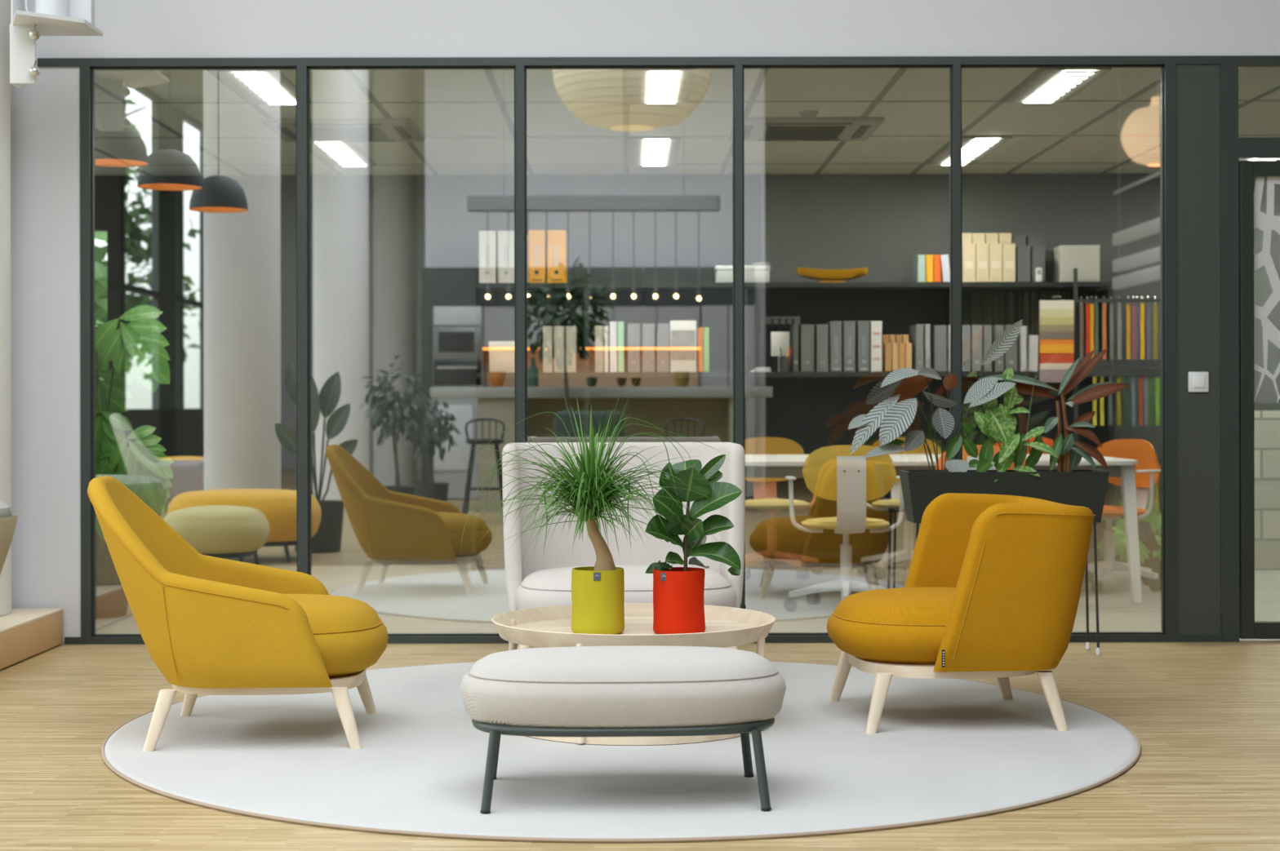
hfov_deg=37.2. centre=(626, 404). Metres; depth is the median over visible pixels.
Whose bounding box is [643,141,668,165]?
diffuser
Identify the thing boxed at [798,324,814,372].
binder
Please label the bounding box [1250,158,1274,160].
diffuser
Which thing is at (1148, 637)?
trim
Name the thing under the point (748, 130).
vent
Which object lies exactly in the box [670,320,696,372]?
picture card
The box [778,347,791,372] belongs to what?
pen holder
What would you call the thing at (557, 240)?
binder
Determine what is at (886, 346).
magazine file
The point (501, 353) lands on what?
storage box
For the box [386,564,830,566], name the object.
ground
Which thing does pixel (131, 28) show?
wall
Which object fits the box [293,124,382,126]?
vent
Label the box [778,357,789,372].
cup
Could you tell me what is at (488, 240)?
binder
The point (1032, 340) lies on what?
binder
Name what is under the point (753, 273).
storage box
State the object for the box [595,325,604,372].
binder
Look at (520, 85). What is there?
trim
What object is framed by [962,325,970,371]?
binder
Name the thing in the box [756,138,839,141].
vent
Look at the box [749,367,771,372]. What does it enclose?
paper stack
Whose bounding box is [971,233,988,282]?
magazine file
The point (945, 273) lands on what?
book
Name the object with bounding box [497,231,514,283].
binder
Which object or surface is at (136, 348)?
plant
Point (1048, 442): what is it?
office chair
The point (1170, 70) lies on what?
window frame
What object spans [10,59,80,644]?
wall pier
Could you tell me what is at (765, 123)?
vent
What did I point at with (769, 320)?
wall rack
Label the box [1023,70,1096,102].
diffuser
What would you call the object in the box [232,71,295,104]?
diffuser
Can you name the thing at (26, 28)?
wall bracket
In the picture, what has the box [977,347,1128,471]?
cordyline
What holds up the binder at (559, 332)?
on the shelving unit at (814, 411)
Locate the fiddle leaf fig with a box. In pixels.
[644,454,742,634]
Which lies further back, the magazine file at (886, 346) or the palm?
the magazine file at (886, 346)
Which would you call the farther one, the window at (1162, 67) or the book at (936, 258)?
the book at (936, 258)
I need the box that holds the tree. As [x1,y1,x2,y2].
[94,231,107,381]
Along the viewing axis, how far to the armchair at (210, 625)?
5.73 m
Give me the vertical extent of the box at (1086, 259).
0.233 m
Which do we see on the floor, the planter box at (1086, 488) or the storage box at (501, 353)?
the planter box at (1086, 488)
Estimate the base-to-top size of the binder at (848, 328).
0.321 m
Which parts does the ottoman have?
leg, leg, frame, leg, leg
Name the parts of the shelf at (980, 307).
hanging rail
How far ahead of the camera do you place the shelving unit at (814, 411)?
12.37 m
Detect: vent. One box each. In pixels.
[276,126,295,139]
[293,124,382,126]
[311,139,395,142]
[393,126,412,139]
[744,125,753,138]
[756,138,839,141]
[764,123,853,124]
[851,125,871,138]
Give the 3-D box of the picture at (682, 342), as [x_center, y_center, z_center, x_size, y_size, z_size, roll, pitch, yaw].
[0.356,-0.374,12.023,0.155,0.190,0.002,0,0,0]
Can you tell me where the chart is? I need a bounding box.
[1039,293,1074,382]
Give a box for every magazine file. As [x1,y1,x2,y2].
[881,334,891,372]
[888,334,897,372]
[895,334,905,369]
[902,334,911,368]
[961,233,975,282]
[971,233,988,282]
[985,233,1002,282]
[998,233,1015,282]
[1011,235,1030,282]
[1026,235,1044,282]
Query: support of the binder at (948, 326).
on the shelving unit at (814, 411)
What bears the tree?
on the ground
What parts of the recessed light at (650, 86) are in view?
louvre blade, louvre blade, louvre blade, louvre blade, louvre blade, louvre blade, louvre blade, louvre blade, louvre blade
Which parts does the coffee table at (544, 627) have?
leg, leg, leg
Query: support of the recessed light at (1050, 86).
in the ceiling
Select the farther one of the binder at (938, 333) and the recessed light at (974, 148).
the binder at (938, 333)
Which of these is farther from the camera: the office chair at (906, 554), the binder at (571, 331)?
the binder at (571, 331)
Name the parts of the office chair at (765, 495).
armrest, backrest, seat, armrest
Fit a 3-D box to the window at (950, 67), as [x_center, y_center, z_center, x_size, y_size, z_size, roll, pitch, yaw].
[0.973,-0.240,8.383,0.926,2.514,0.026,0,0,0]
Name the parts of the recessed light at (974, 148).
louvre blade, louvre blade, louvre blade, louvre blade, louvre blade, louvre blade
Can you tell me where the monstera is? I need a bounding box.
[1096,494,1161,581]
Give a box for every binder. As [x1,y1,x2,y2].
[478,231,497,283]
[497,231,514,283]
[528,230,546,283]
[542,326,554,373]
[546,230,567,283]
[553,326,565,373]
[565,326,577,372]
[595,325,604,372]
[627,324,639,372]
[641,324,654,372]
[656,324,669,372]
[789,324,798,372]
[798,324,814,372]
[813,324,828,372]
[825,321,841,372]
[841,321,855,372]
[855,320,869,372]
[869,320,882,372]
[909,324,924,370]
[924,324,930,368]
[930,325,946,372]
[946,325,950,372]
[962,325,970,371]
[970,325,982,371]
[982,324,991,371]
[991,324,1004,371]
[1004,324,1017,371]
[1017,326,1026,371]
[1026,335,1038,371]
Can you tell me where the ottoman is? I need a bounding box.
[460,645,786,813]
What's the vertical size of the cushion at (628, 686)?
0.178 m
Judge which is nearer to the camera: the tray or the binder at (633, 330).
the tray
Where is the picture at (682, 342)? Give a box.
[671,330,695,360]
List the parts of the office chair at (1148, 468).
seat, backrest, armrest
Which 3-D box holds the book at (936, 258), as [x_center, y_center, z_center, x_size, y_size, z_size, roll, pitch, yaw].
[1.968,-0.861,12.135,0.043,0.173,0.200,0,0,0]
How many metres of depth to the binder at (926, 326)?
12.03 m
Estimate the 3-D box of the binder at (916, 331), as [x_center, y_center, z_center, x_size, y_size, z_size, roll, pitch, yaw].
[1.855,-0.358,12.174,0.050,0.300,0.282,0,0,0]
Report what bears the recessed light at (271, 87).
in the ceiling
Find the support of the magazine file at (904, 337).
on the shelving unit at (814, 411)
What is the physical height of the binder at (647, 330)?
0.307 m
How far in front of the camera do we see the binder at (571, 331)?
12.03 m
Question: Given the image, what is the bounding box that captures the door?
[1238,160,1279,639]
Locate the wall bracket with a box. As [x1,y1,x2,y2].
[9,0,102,89]
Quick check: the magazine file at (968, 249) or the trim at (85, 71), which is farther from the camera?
the magazine file at (968, 249)
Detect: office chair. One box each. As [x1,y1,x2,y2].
[744,437,822,579]
[782,444,904,612]
[856,436,941,578]
[935,444,1026,470]
[994,436,1053,453]
[1083,439,1161,593]
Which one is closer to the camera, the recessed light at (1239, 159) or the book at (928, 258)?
the recessed light at (1239, 159)
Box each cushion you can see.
[0,501,11,518]
[460,645,786,727]
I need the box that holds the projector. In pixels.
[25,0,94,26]
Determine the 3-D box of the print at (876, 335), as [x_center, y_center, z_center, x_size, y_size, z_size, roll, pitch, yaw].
[1.581,-0.367,12.034,0.044,0.177,0.002,0,0,0]
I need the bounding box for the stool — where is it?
[0,501,17,574]
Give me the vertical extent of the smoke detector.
0.030 m
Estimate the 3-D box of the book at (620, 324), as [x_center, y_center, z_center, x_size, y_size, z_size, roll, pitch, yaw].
[-0.038,-0.364,12.155,0.039,0.321,0.240,0,0,0]
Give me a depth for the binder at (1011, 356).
12.03 m
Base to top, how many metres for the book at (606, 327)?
0.294 m
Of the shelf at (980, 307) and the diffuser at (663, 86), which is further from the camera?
the shelf at (980, 307)
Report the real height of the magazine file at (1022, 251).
0.304 m
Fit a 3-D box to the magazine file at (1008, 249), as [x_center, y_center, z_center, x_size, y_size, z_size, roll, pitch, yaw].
[2.421,-0.936,12.174,0.079,0.321,0.282,0,0,0]
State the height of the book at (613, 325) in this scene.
0.321 m
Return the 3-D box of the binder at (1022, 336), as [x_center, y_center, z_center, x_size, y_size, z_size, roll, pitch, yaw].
[2.513,-0.352,12.155,0.039,0.287,0.240,0,0,0]
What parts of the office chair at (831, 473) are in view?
armrest, seat, backrest, armrest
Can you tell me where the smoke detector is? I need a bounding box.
[799,110,817,118]
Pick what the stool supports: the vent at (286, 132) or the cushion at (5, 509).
the cushion at (5, 509)
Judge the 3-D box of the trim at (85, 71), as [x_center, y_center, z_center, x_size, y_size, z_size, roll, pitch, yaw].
[-2.381,-0.231,8.387,0.043,2.510,0.075,0,0,0]
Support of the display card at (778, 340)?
on the shelving unit at (814, 411)
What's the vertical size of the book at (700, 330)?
0.283 m
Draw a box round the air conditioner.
[728,117,884,141]
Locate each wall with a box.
[23,0,1279,59]
[94,173,1279,554]
[1253,410,1279,569]
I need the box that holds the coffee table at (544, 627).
[491,603,775,746]
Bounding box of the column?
[0,0,11,616]
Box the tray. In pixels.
[491,603,775,648]
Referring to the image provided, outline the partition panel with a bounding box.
[1176,64,1220,635]
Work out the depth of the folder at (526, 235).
12.09 m
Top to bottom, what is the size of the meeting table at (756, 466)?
0.750 m
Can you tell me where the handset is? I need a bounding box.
[1035,267,1042,282]
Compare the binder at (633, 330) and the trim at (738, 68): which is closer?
the trim at (738, 68)
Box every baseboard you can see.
[64,640,80,644]
[202,553,1121,566]
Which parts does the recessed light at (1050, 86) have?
louvre blade, louvre blade, louvre blade, louvre blade, louvre blade, louvre blade, louvre blade, louvre blade, louvre blade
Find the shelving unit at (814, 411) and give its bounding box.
[471,281,1114,570]
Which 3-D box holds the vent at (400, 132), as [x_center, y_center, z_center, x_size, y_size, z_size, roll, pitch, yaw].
[-1.213,-1.472,10.300,0.050,0.004,0.460,0,0,0]
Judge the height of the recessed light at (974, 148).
0.022 m
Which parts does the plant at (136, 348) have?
stem, stem, stem, stem, stem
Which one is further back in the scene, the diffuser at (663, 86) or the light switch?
the diffuser at (663, 86)
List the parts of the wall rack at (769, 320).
rail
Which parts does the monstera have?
stem, stem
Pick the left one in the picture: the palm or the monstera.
the palm
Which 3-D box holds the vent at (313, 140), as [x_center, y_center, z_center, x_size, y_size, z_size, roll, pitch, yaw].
[-1.523,-1.471,10.600,0.460,0.004,0.050,0,0,0]
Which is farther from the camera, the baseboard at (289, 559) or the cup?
the baseboard at (289, 559)
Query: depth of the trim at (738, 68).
8.35 m
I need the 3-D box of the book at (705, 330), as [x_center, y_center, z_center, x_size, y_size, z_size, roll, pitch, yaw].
[0.504,-0.346,12.145,0.032,0.283,0.220,0,0,0]
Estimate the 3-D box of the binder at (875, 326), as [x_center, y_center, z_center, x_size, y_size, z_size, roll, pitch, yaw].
[1.581,-0.367,12.174,0.070,0.321,0.282,0,0,0]
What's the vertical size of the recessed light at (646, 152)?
0.022 m
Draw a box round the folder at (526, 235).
[526,235,528,283]
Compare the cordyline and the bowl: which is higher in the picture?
the bowl
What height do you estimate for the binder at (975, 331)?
0.294 m
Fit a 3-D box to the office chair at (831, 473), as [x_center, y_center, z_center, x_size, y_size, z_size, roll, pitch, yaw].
[1.106,0.626,9.666,0.625,0.844,0.620,0,0,0]
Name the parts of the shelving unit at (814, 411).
panel, shelf, panel, panel, shelf, shelf, shelf, panel, panel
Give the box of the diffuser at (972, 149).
[942,138,998,164]
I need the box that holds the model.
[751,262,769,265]
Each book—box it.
[604,325,608,372]
[609,321,617,372]
[617,321,624,372]
[696,327,702,372]
[702,327,709,372]
[913,254,924,282]
[924,254,933,282]
[933,254,941,282]
[941,254,950,282]
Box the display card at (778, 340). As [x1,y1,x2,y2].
[770,332,789,372]
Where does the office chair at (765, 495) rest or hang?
on the floor
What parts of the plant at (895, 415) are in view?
stem, stem, stem, stem, stem, stem, stem, stem, stem, stem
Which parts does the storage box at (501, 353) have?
lid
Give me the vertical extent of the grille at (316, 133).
0.011 m
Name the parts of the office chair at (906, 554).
armrest, seat, backrest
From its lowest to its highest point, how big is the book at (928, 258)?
0.173 m
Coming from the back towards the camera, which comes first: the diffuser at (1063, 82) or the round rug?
the diffuser at (1063, 82)
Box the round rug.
[101,661,1141,843]
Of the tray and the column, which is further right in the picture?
the tray
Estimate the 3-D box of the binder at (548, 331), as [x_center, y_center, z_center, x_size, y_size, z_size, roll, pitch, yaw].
[-0.502,-0.349,12.174,0.060,0.294,0.282,0,0,0]
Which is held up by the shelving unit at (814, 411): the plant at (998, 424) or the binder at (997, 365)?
the binder at (997, 365)
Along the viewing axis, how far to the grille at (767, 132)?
10.26 m
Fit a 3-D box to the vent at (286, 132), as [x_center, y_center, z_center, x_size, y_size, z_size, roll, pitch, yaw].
[-1.833,-1.470,10.300,0.050,0.004,0.460,0,0,0]
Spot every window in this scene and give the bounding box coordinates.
[90,66,297,636]
[306,66,515,635]
[524,66,735,443]
[742,65,953,635]
[960,65,1164,635]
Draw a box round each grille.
[310,127,389,139]
[761,126,846,138]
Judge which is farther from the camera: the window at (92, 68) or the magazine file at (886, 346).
the magazine file at (886, 346)
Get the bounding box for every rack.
[765,316,799,328]
[1073,268,1161,510]
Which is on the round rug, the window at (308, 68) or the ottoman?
the ottoman
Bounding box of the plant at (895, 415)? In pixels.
[848,319,1022,471]
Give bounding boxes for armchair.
[87,475,388,751]
[502,442,746,649]
[826,493,1095,733]
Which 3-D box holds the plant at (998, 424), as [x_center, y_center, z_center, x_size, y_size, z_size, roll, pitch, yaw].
[1.589,0.083,7.925,0.379,0.478,0.171,0,0,0]
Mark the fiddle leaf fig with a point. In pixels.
(678, 607)
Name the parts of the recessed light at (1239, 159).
louvre blade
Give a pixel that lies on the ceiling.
(150, 122)
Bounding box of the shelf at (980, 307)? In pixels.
[962,289,1071,371]
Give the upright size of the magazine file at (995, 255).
0.321 m
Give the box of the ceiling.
[93,66,1279,176]
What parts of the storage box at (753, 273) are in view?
lid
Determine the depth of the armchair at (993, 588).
6.00 m
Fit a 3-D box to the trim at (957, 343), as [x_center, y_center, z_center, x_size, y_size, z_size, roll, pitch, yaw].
[1.452,-0.239,8.387,0.033,2.510,0.075,0,0,0]
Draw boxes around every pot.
[95,545,128,618]
[571,566,624,635]
[653,567,705,634]
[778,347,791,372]
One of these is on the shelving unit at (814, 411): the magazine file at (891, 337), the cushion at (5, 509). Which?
the magazine file at (891, 337)
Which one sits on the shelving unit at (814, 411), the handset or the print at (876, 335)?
the handset
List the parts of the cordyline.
stem, stem, stem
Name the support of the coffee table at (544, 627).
on the round rug
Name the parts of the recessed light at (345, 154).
louvre blade, louvre blade, louvre blade, louvre blade, louvre blade, louvre blade, louvre blade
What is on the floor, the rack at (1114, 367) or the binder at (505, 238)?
the rack at (1114, 367)
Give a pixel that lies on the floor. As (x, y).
(1204, 717)
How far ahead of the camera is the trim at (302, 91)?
8.35 m
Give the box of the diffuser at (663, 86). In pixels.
[647,71,679,103]
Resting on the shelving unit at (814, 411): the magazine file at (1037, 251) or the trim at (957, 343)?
the magazine file at (1037, 251)
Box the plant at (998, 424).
[961,367,1057,482]
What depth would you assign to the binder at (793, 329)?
12.03 m
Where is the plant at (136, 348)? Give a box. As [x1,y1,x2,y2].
[94,305,173,618]
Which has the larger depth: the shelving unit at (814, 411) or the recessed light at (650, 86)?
the shelving unit at (814, 411)
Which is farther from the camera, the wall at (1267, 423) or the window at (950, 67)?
the wall at (1267, 423)
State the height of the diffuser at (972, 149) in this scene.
0.006 m
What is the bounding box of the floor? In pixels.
[0,564,1279,850]
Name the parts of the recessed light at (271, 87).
louvre blade, louvre blade, louvre blade, louvre blade, louvre blade, louvre blade, louvre blade, louvre blade, louvre blade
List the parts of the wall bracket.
plate, knob, knob, shelf plate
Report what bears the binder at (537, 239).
on the shelving unit at (814, 411)
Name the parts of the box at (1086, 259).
lid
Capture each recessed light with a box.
[209,69,311,106]
[310,142,377,168]
[626,137,680,167]
[627,68,694,105]
[925,136,1013,166]
[1003,67,1111,104]
[1238,158,1279,161]
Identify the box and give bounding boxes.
[488,341,514,373]
[714,265,770,282]
[898,469,1109,656]
[1053,245,1100,282]
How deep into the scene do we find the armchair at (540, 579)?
7.65 m
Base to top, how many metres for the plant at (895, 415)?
0.659 m
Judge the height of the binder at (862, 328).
0.321 m
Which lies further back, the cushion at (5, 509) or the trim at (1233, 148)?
the trim at (1233, 148)
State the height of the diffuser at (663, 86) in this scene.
0.006 m
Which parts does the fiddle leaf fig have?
stem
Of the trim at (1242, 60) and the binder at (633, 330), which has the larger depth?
the binder at (633, 330)
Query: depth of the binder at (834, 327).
12.03 m
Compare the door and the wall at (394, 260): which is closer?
the door
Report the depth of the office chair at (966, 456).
9.42 m
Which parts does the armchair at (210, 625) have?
leg, leg, seat frame, seat, leg, leg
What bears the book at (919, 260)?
on the shelving unit at (814, 411)
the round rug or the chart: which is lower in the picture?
the round rug
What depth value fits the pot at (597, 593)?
6.08 m
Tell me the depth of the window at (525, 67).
8.37 m
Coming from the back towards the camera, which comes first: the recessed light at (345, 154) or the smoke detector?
the recessed light at (345, 154)
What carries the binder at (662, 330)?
on the shelving unit at (814, 411)
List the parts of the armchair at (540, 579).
leg, seat, leg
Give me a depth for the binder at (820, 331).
12.03 m
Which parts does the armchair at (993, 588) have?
leg, leg, seat, seat frame, leg, leg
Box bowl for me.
[796,267,867,282]
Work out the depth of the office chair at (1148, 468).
10.79 m
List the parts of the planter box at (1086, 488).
leg, leg, leg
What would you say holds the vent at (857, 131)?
attached to the air conditioner
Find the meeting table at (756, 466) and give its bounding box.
[744,453,1142,603]
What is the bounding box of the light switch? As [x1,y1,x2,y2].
[1187,372,1208,392]
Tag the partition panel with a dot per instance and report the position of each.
(1197, 86)
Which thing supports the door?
in the wall
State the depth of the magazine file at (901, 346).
12.03 m
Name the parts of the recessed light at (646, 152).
louvre blade, louvre blade, louvre blade, louvre blade, louvre blade, louvre blade, louvre blade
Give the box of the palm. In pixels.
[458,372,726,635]
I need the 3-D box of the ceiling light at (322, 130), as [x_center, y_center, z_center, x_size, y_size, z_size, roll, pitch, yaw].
[-1.523,-1.480,10.300,0.780,0.034,0.740,0,0,0]
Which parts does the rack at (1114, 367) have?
fabric strip, fabric strip, fabric strip, fabric strip, fabric strip, fabric strip, fabric strip, fabric strip, fabric strip, fabric strip, rail, rail, fabric strip, rail, fabric strip, fabric strip, fabric strip, fabric strip, fabric strip, fabric strip, fabric strip, fabric strip, fabric strip, fabric strip, fabric strip, fabric strip, fabric strip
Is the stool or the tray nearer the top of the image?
the stool
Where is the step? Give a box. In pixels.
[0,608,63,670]
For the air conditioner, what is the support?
attached to the ceiling
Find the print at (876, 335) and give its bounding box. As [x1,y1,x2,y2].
[872,332,879,360]
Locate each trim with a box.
[37,55,1279,66]
[64,634,1221,644]
[80,66,95,637]
[297,66,308,574]
[515,65,524,443]
[734,65,743,608]
[952,64,961,460]
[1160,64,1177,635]
[1219,63,1279,642]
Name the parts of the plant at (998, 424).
stem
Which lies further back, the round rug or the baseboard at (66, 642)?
the baseboard at (66, 642)

